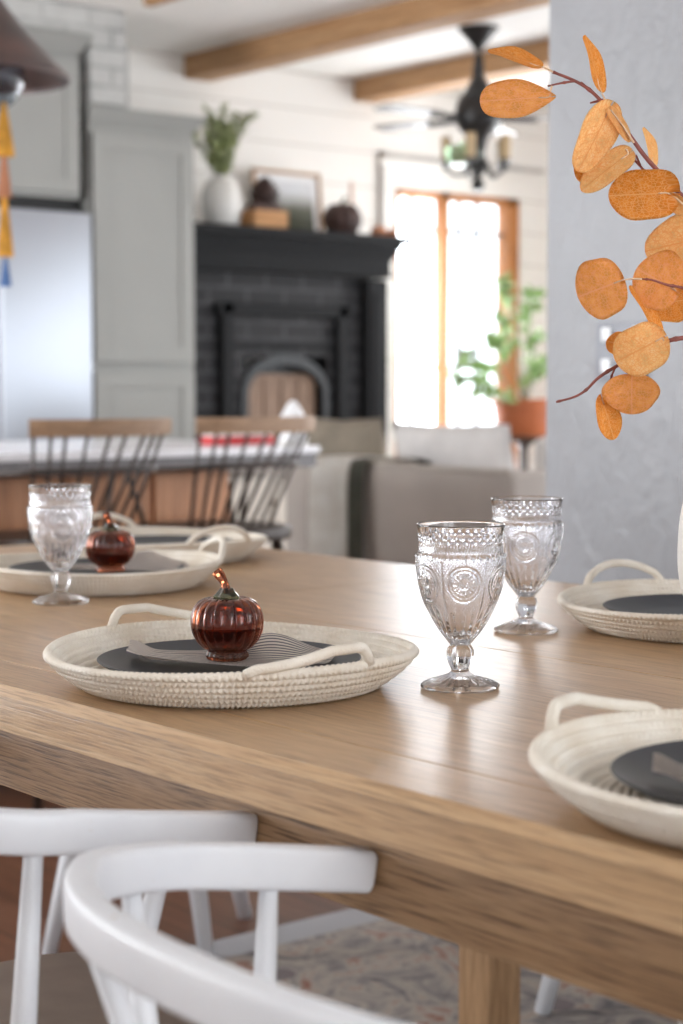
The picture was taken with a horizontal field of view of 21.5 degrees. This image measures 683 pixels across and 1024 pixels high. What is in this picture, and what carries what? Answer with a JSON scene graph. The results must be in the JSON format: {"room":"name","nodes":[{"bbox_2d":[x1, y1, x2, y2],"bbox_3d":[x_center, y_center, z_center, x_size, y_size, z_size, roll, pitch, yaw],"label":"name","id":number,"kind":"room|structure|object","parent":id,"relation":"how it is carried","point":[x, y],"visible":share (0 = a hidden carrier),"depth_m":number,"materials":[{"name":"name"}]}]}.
{"room":"dining room","nodes":[
{"label":"dining room","id":0,"kind":"room"},
{"bbox_2d":[126,44,128,108],"bbox_3d":[-2.158,-1.710,6.979,3.100,0.560,0.065,-3,5,-39],"label":"brick wall","id":1,"kind":"structure","parent":0,"point":[127,59],"depth_m":7.92,"materials":[{"name":"white brick"}]},
{"bbox_2d":[0,25,93,212],"bbox_3d":[-1.558,-1.530,7.033,1.008,0.685,0.610,-3,5,-39],"label":"upper cabinet","id":2,"kind":"object","parent":1,"relation":"attached to","point":[45,164],"depth_m":7.03,"materials":[{"name":"green paint"}]},
{"bbox_2d":[3,0,125,107],"bbox_3d":[-2.099,-1.771,6.586,2.700,0.383,0.600,-3,5,-39],"label":"brick wall","id":3,"kind":"structure","parent":1,"relation":"attached to","point":[102,64],"depth_m":7.13,"materials":[{"name":"white brick"}]},
{"bbox_2d":[0,785,351,961],"bbox_3d":[0.922,0.810,4.009,9.500,0.060,10.000,-3,5,-39],"label":"floor","id":4,"kind":"structure","parent":0,"point":[176,923],"depth_m":3.66,"materials":[{"name":"brown wood"}]},
{"bbox_2d":[0,207,92,440],"bbox_3d":[-1.524,-0.311,7.118,0.935,1.750,0.641,-3,5,-39],"label":"refrigerator","id":5,"kind":"object","parent":4,"relation":"on","point":[46,311],"visible":0.36,"depth_m":7.03,"materials":[{"name":"silver metal"}]},
{"bbox_2d":[0,418,171,808],"bbox_3d":[-0.702,0.249,4.625,0.466,0.980,0.453,-3,5,-39],"label":"bar stool","id":6,"kind":"object","parent":4,"relation":"on","point":[50,428],"visible":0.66,"depth_m":4.45,"materials":[{"name":"brown wood"}]},
{"bbox_2d":[79,104,207,440],"bbox_3d":[-0.964,-0.554,7.587,0.564,2.170,0.610,-3,5,-39],"label":"tall cabinet","id":7,"kind":"object","parent":4,"relation":"on","point":[139,164],"visible":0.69,"depth_m":7.33,"materials":[{"name":"green paint"}]},
{"bbox_2d":[41,854,251,956],"bbox_3d":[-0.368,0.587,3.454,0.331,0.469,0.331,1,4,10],"label":"chair","id":8,"kind":"object","parent":4,"relation":"on","point":[198,899],"visible":0.02,"depth_m":3.34,"materials":[{"name":"paint"}]},
{"bbox_2d":[0,438,319,550],"bbox_3d":[-1.261,0.266,5.041,2.270,0.884,1.025,-3,5,-39],"label":"kitchen island","id":9,"kind":"object","parent":4,"relation":"on","point":[166,496],"visible":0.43,"depth_m":5.09,"materials":[{"name":"wood"}]},
{"bbox_2d":[0,438,319,461],"bbox_3d":[-1.263,-0.164,5.014,2.270,0.022,1.017,-3,5,-39],"label":"island countertop","id":10,"kind":"structure","parent":9,"relation":"on","point":[10,451],"depth_m":5.14,"materials":[{"name":"stone"}]},
{"bbox_2d":[197,433,273,444],"bbox_3d":[-0.320,-0.235,5.444,0.220,0.060,0.100,-3,5,-39],"label":"box","id":11,"kind":"object","parent":10,"relation":"on","point":[254,438],"visible":0.4,"depth_m":5.39,"materials":[{"name":"red cardboard"}]},
{"bbox_2d":[278,400,307,445],"bbox_3d":[-0.144,-0.266,5.346,0.092,0.134,0.092,-3,5,-39],"label":"paper towel roll","id":12,"kind":"object","parent":10,"relation":"on","point":[292,408],"visible":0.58,"depth_m":5.32,"materials":[{"name":"white paper"}]},
{"bbox_2d":[125,416,315,549],"bbox_3d":[-0.340,0.228,4.919,0.466,0.980,0.453,-4,5,-43],"label":"bar stool","id":13,"kind":"object","parent":4,"relation":"on","point":[275,533],"visible":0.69,"depth_m":4.79,"materials":[{"name":"brown wood"}]},
{"bbox_2d":[194,222,409,446],"bbox_3d":[-0.327,-0.397,8.285,1.290,1.762,0.475,-3,5,-39],"label":"fireplace","id":14,"kind":"object","parent":4,"relation":"on","point":[311,303],"visible":0.47,"depth_m":8.20,"materials":[{"name":"black brick"}]},
{"bbox_2d":[201,175,242,224],"bbox_3d":[-0.535,-1.381,8.037,0.187,0.237,0.187,-3,5,-39],"label":"ceramic jar","id":15,"kind":"object","parent":14,"relation":"on","point":[221,197],"visible":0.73,"depth_m":7.97,"materials":[{"name":"white ceramic"}]},
{"bbox_2d":[193,102,260,174],"bbox_3d":[-0.544,-1.598,7.992,0.299,0.474,0.300,2,4,22],"label":"sprigs","id":16,"kind":"object","parent":15,"relation":"in","point":[220,142],"visible":0.89,"depth_m":7.99,"materials":[{"name":"green plant"}]},
{"bbox_2d":[240,209,288,227],"bbox_3d":[-0.347,-1.311,8.105,0.200,0.085,0.100,-3,5,-39],"label":"wooden box","id":17,"kind":"object","parent":14,"relation":"on","point":[252,217],"visible":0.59,"depth_m":8.06,"materials":[{"name":"brown wood"}]},
{"bbox_2d":[247,176,281,210],"bbox_3d":[-0.347,-1.395,8.099,0.160,0.228,0.136,-3,5,-39],"label":"pine cone","id":18,"kind":"object","parent":17,"relation":"in","point":[263,194],"visible":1,"depth_m":8.06,"materials":[{"name":"brown plant"}]},
{"bbox_2d":[251,167,323,230],"bbox_3d":[-0.251,-1.450,8.468,0.400,0.311,0.050,-3,5,-39],"label":"picture frame","id":19,"kind":"object","parent":14,"relation":"on","point":[300,194],"visible":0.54,"depth_m":8.51,"materials":[{"name":"wood"},{"name":"printed paper"},{"name":"glass"}]},
{"bbox_2d":[270,180,314,229],"bbox_3d":[-0.251,-1.442,8.468,0.300,0.227,0.002,-3,-1,-39],"label":"print","id":20,"kind":"object","parent":19,"relation":"attached to","point":[297,197],"depth_m":8.51},
{"bbox_2d":[194,222,409,260],"bbox_3d":[-0.323,-1.221,8.231,1.280,0.112,0.475,-3,5,-39],"label":"mantel shelf","id":21,"kind":"object","parent":14,"relation":"attached to","point":[211,240],"depth_m":8.06,"materials":[{"name":"grey paint"}]},
{"bbox_2d":[322,197,361,232],"bbox_3d":[0.003,-1.384,8.438,0.186,0.189,0.180,-3,5,-39],"label":"pumpkin","id":22,"kind":"object","parent":14,"relation":"on","point":[340,217],"visible":0.77,"depth_m":8.38,"materials":[{"name":"brown"}]},
{"bbox_2d":[349,180,353,204],"bbox_3d":[0.048,-1.443,8.601,0.070,0.280,0.070,-3,5,-39],"label":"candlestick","id":23,"kind":"object","parent":14,"relation":"on","point":[351,183],"visible":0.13,"depth_m":8.59,"materials":[{"name":"white wax"}]},
{"bbox_2d":[370,223,386,234],"bbox_3d":[0.175,-1.324,8.454,0.076,0.063,0.076,-3,5,-39],"label":"gourd","id":24,"kind":"object","parent":14,"relation":"on","point":[378,230],"visible":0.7,"depth_m":8.42,"materials":[{"name":"orange ceramic"}]},
{"bbox_2d":[386,227,398,235],"bbox_3d":[0.240,-1.321,8.508,0.061,0.050,0.061,-3,5,-39],"label":"gourd","id":25,"kind":"object","parent":14,"relation":"on","point":[392,232],"visible":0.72,"depth_m":8.48,"materials":[{"name":"orange ceramic"}]},
{"bbox_2d":[227,461,545,564],"bbox_3d":[0.291,0.191,6.776,0.890,0.795,1.900,-3,5,-39],"label":"sofa","id":26,"kind":"object","parent":4,"relation":"on","point":[396,497],"visible":0.17,"depth_m":6.14,"materials":[{"name":"beige fabric"}]},
{"bbox_2d":[306,418,387,462],"bbox_3d":[0.026,-0.166,6.910,0.420,0.394,0.174,4,6,45],"label":"cushion","id":27,"kind":"object","parent":26,"relation":"on","point":[364,437],"visible":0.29,"depth_m":6.79,"materials":[{"name":"beige fabric"}]},
{"bbox_2d":[308,455,416,557],"bbox_3d":[0.132,0.065,6.537,0.466,0.540,0.255,-3,5,-39],"label":"throw blanket","id":28,"kind":"object","parent":26,"relation":"on","point":[327,483],"visible":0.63,"depth_m":6.41,"materials":[{"name":"beige fabric"}]},
{"bbox_2d":[348,457,431,558],"bbox_3d":[0.233,0.023,6.411,0.469,0.440,0.103,-3,5,-37],"label":"throw blanket","id":29,"kind":"object","parent":26,"relation":"on","point":[356,471],"visible":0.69,"depth_m":6.29,"materials":[{"name":"black fabric"}]},
{"bbox_2d":[392,422,515,469],"bbox_3d":[0.412,-0.124,6.439,0.178,0.391,0.620,-3,5,-39],"label":"cushion","id":30,"kind":"object","parent":26,"relation":"on","point":[479,446],"visible":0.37,"depth_m":6.32,"materials":[{"name":"grey fabric"}]},
{"bbox_2d":[190,908,677,1023],"bbox_3d":[0.408,0.951,1.442,2.650,0.012,3.870,-3,5,-39],"label":"rug","id":31,"kind":"object","parent":4,"relation":"on","point":[352,958],"visible":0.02,"depth_m":3.21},
{"bbox_2d":[0,808,257,1023],"bbox_3d":[-0.292,0.564,1.657,0.520,0.735,0.550,-3,5,-39],"label":"chair","id":32,"kind":"object","parent":31,"relation":"on","point":[55,988],"visible":0.65,"depth_m":1.39,"materials":[{"name":"white paint"}]},
{"bbox_2d":[63,841,401,1023],"bbox_3d":[0.123,0.599,1.151,0.520,0.735,0.550,-3,5,-39],"label":"chair","id":33,"kind":"object","parent":31,"relation":"on","point":[121,951],"visible":1,"depth_m":1.12,"materials":[{"name":"white paint"}]},
{"bbox_2d":[0,544,682,1023],"bbox_3d":[0.111,0.526,2.133,1.137,0.764,2.880,-3,5,-39],"label":"dining table","id":34,"kind":"object","parent":31,"relation":"on","point":[475,851],"visible":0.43,"depth_m":1.53,"materials":[{"name":"brown wood"}]},
{"bbox_2d":[27,483,92,605],"bbox_3d":[-0.385,0.043,2.465,0.090,0.161,0.090,2,4,29],"label":"water goblet","id":35,"kind":"object","parent":34,"relation":"on","point":[59,515],"visible":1,"depth_m":2.44,"materials":[{"name":"clear glass"}]},
{"bbox_2d":[0,536,226,596],"bbox_3d":[-0.364,0.076,2.678,0.389,0.069,0.368,-1,4,-19],"label":"tray","id":36,"kind":"object","parent":34,"relation":"on","point":[202,563],"visible":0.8,"depth_m":2.55,"materials":[{"name":"fabric"}]},
{"bbox_2d":[8,558,184,573],"bbox_3d":[-0.364,0.090,2.679,0.260,0.020,0.260,-3,5,-39],"label":"dinner plate","id":37,"kind":"object","parent":36,"relation":"on","point":[41,566],"visible":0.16,"depth_m":2.72,"materials":[{"name":"grey ceramic"}]},
{"bbox_2d":[85,510,134,572],"bbox_3d":[-0.336,0.042,2.617,0.072,0.091,0.072,1,4,21],"label":"pumpkin","id":38,"kind":"object","parent":37,"relation":"on","point":[109,548],"visible":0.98,"depth_m":2.59,"materials":[{"name":"brown glass"}]},
{"bbox_2d":[70,551,188,570],"bbox_3d":[-0.331,0.071,2.707,0.205,0.023,0.140,0,4,1],"label":"napkin","id":39,"kind":"object","parent":37,"relation":"on","point":[141,560],"visible":0.6,"depth_m":2.70,"materials":[{"name":"grey fabric"}]},
{"bbox_2d":[82,512,267,562],"bbox_3d":[-0.314,0.046,3.112,0.368,0.069,0.389,-3,5,-39],"label":"tray","id":40,"kind":"object","parent":34,"relation":"on","point":[244,543],"visible":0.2,"depth_m":3.03,"materials":[{"name":"wicker"}]},
{"bbox_2d":[133,535,232,544],"bbox_3d":[-0.314,0.060,3.113,0.260,0.020,0.260,-3,5,-39],"label":"dinner plate","id":41,"kind":"object","parent":40,"relation":"on","point":[142,539],"visible":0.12,"depth_m":3.22,"materials":[{"name":"grey ceramic"}]},
{"bbox_2d":[43,603,418,708],"bbox_3d":[-0.109,0.141,1.791,0.368,0.062,0.386,-3,5,-39],"label":"tray","id":42,"kind":"object","parent":34,"relation":"on","point":[73,656],"visible":0.86,"depth_m":1.66,"materials":[{"name":"fabric"}]},
{"bbox_2d":[97,639,360,673],"bbox_3d":[-0.111,0.152,1.778,0.260,0.020,0.260,-3,5,-39],"label":"dinner plate","id":43,"kind":"object","parent":42,"relation":"on","point":[117,659],"visible":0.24,"depth_m":1.79,"materials":[{"name":"black ceramic"}]},
{"bbox_2d":[126,633,334,667],"bbox_3d":[-0.108,0.134,1.800,0.205,0.023,0.140,1,4,13],"label":"napkin","id":44,"kind":"object","parent":43,"relation":"on","point":[270,647],"visible":0.74,"depth_m":1.79,"materials":[{"name":"white fabric"}]},
{"bbox_2d":[190,568,263,661],"bbox_3d":[-0.113,0.100,1.774,0.072,0.091,0.072,-3,5,-39],"label":"pumpkin","id":45,"kind":"object","parent":44,"relation":"on","point":[226,624],"visible":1,"depth_m":1.75,"materials":[{"name":"brown glass"}]},
{"bbox_2d":[415,520,506,693],"bbox_3d":[0.117,0.092,1.764,0.090,0.161,0.090,1,4,12],"label":"water goblet","id":46,"kind":"object","parent":34,"relation":"on","point":[460,565],"visible":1,"depth_m":1.73,"materials":[{"name":"clear glass"}]},
{"bbox_2d":[491,496,563,634],"bbox_3d":[0.223,0.064,2.173,0.090,0.161,0.090,2,4,22],"label":"water goblet","id":47,"kind":"object","parent":34,"relation":"on","point":[534,529],"visible":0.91,"depth_m":2.14,"materials":[{"name":"clear glass"}]},
{"bbox_2d":[528,692,682,848],"bbox_3d":[0.318,0.178,1.251,0.386,0.062,0.368,3,5,37],"label":"tray","id":48,"kind":"object","parent":34,"relation":"on","point":[575,757],"visible":0.73,"depth_m":1.32,"materials":[{"name":"fabric"}]},
{"bbox_2d":[610,740,682,806],"bbox_3d":[0.316,0.189,1.241,0.260,0.020,0.260,-3,5,-39],"label":"dinner plate","id":49,"kind":"object","parent":48,"relation":"on","point":[633,768],"visible":0.94,"depth_m":1.27,"materials":[{"name":"black ceramic"}]},
{"bbox_2d":[652,752,682,780],"bbox_3d":[0.319,0.172,1.234,0.205,0.023,0.140,1,4,13],"label":"napkin","id":50,"kind":"object","parent":49,"relation":"on","point":[662,765],"visible":1,"depth_m":1.23,"materials":[{"name":"white fabric"}]},
{"bbox_2d":[557,559,682,643],"bbox_3d":[0.450,0.109,2.199,0.368,0.069,0.389,-2,4,-27],"label":"tray","id":51,"kind":"object","parent":34,"relation":"on","point":[584,602],"visible":0.95,"depth_m":2.19,"materials":[{"name":"fabric"}]},
{"bbox_2d":[603,594,682,614],"bbox_3d":[0.449,0.124,2.189,0.260,0.020,0.260,-3,5,-39],"label":"dinner plate","id":52,"kind":"object","parent":51,"relation":"on","point":[667,604],"visible":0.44,"depth_m":2.26,"materials":[{"name":"black ceramic"}]},
{"bbox_2d":[677,504,682,593],"bbox_3d":[0.433,0.023,1.822,0.183,0.292,0.183,2,5,31],"label":"vase","id":53,"kind":"object","parent":34,"relation":"on","point":[680,530],"visible":1,"depth_m":1.82,"materials":[{"name":"white ceramic"}]},
{"bbox_2d":[480,35,682,259],"bbox_3d":[0.285,-0.176,1.801,0.302,0.592,0.068,-1,4,-14],"label":"leafy branch","id":54,"kind":"object","parent":53,"relation":"in","point":[638,194],"visible":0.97,"depth_m":1.77,"materials":[{"name":"orange plant"}]},
{"bbox_2d":[556,250,682,439],"bbox_3d":[0.334,-0.068,1.779,0.239,0.379,0.052,-1,4,-10],"label":"leafy branch","id":55,"kind":"object","parent":53,"relation":"in","point":[642,348],"visible":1,"depth_m":1.76,"materials":[{"name":"orange plant"}]},
{"bbox_2d":[534,974,682,1023],"bbox_3d":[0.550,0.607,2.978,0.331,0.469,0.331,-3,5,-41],"label":"chair","id":56,"kind":"object","parent":31,"relation":"on","point":[549,986],"visible":0.03,"depth_m":2.99,"materials":[{"name":"paint"}]},
{"bbox_2d":[511,436,545,469],"bbox_3d":[0.909,0.029,8.993,0.440,0.815,0.440,-3,5,-39],"label":"side table","id":57,"kind":"object","parent":4,"relation":"on","point":[523,443],"visible":0.3,"depth_m":8.95,"materials":[{"name":"brown wood"}]},
{"bbox_2d":[491,399,545,436],"bbox_3d":[0.909,-0.471,8.959,0.330,0.185,0.330,-3,5,-39],"label":"plant pot","id":58,"kind":"object","parent":57,"relation":"on","point":[525,417],"visible":0.73,"depth_m":8.83,"materials":[{"name":"ceramic"}]},
{"bbox_2d":[445,271,546,405],"bbox_3d":[0.795,-0.819,8.824,0.780,0.729,0.271,-3,5,-39],"label":"potted tree","id":59,"kind":"object","parent":58,"relation":"in","point":[537,370],"visible":0.8,"depth_m":8.85,"materials":[{"name":"green plant"}]},
{"bbox_2d":[535,437,545,470],"bbox_3d":[0.921,0.105,7.558,0.800,0.860,0.720,-3,5,-39],"label":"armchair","id":60,"kind":"object","parent":4,"relation":"on","point":[540,446],"visible":0.02,"depth_m":7.13,"materials":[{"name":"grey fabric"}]},
{"bbox_2d":[63,0,548,106],"bbox_3d":[0.922,-1.803,3.829,9.500,0.060,10.000,-3,5,-39],"label":"ceiling","id":61,"kind":"structure","parent":0,"point":[181,27],"depth_m":7.60,"materials":[{"name":"paint"}]},
{"bbox_2d":[0,0,69,107],"bbox_3d":[-1.002,-1.448,4.867,0.524,0.732,0.524,-3,5,-39],"label":"pendant lamp","id":62,"kind":"object","parent":61,"relation":"hanging from","point":[25,67],"visible":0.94,"depth_m":4.81,"materials":[{"name":"brown metal"}]},
{"bbox_2d":[0,104,14,286],"bbox_3d":[-0.914,-0.879,4.887,0.058,0.530,0.052,-3,5,-39],"label":"garland","id":63,"kind":"object","parent":62,"relation":"hanging from","point":[6,141],"visible":0.98,"depth_m":4.88,"materials":[{"name":"orange fabric"}]},
{"bbox_2d":[144,0,173,6],"bbox_3d":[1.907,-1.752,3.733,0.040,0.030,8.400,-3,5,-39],"label":"ceiling beam","id":64,"kind":"structure","parent":61,"relation":"attached to","point":[151,3],"depth_m":6.93,"materials":[{"name":"brown wood"}]},
{"bbox_2d":[373,24,548,191],"bbox_3d":[0.545,-1.689,7.553,0.981,0.680,1.008,-3,5,-39],"label":"ceiling fan","id":65,"kind":"object","parent":61,"relation":"hanging from","point":[477,127],"visible":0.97,"depth_m":7.52,"materials":[{"name":"black metal"}]},
{"bbox_2d":[128,47,548,469],"bbox_3d":[-1.022,-0.785,8.106,6.200,2.560,0.160,-3,5,-39],"label":"wall","id":66,"kind":"structure","parent":0,"point":[308,122],"depth_m":8.70,"materials":[{"name":"white paint"}]},
{"bbox_2d":[184,0,548,81],"bbox_3d":[2.284,-1.775,4.623,0.150,0.105,9.300,-3,5,-39],"label":"ceiling beam","id":67,"kind":"structure","parent":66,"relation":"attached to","point":[404,18],"depth_m":7.32,"materials":[{"name":"brown wood"}]},
{"bbox_2d":[354,39,548,103],"bbox_3d":[3.059,-1.819,5.255,0.150,0.105,9.300,-3,5,-39],"label":"ceiling beam","id":68,"kind":"structure","parent":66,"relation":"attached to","point":[455,73],"depth_m":8.35,"materials":[{"name":"brown wood"}]},
{"bbox_2d":[395,188,518,469],"bbox_3d":[0.577,-0.740,9.351,0.875,1.800,0.085,-3,5,-39],"label":"window","id":69,"kind":"structure","parent":66,"relation":"in","point":[446,296],"depth_m":9.28,"materials":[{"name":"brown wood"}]},
{"bbox_2d":[377,151,543,469],"bbox_3d":[0.605,-0.768,9.314,1.075,2.020,0.035,-3,5,-39],"label":"trim","id":70,"kind":"structure","parent":66,"relation":"attached to","point":[402,174],"depth_m":9.21,"materials":[{"name":"white wood"}]},
{"bbox_2d":[546,0,682,584],"bbox_3d":[1.907,-0.377,2.190,0.130,2.560,4.470,-3,5,-39],"label":"wall","id":71,"kind":"structure","parent":0,"point":[622,496],"depth_m":3.74,"materials":[{"name":"grey paint"}]},
{"bbox_2d":[595,321,645,379],"bbox_3d":[0.574,-0.332,3.712,0.012,0.120,0.136,-3,5,-39],"label":"light switch","id":72,"kind":"object","parent":71,"relation":"attached to","point":[605,360],"visible":0.41,"depth_m":3.74,"materials":[{"name":"white plastic"}]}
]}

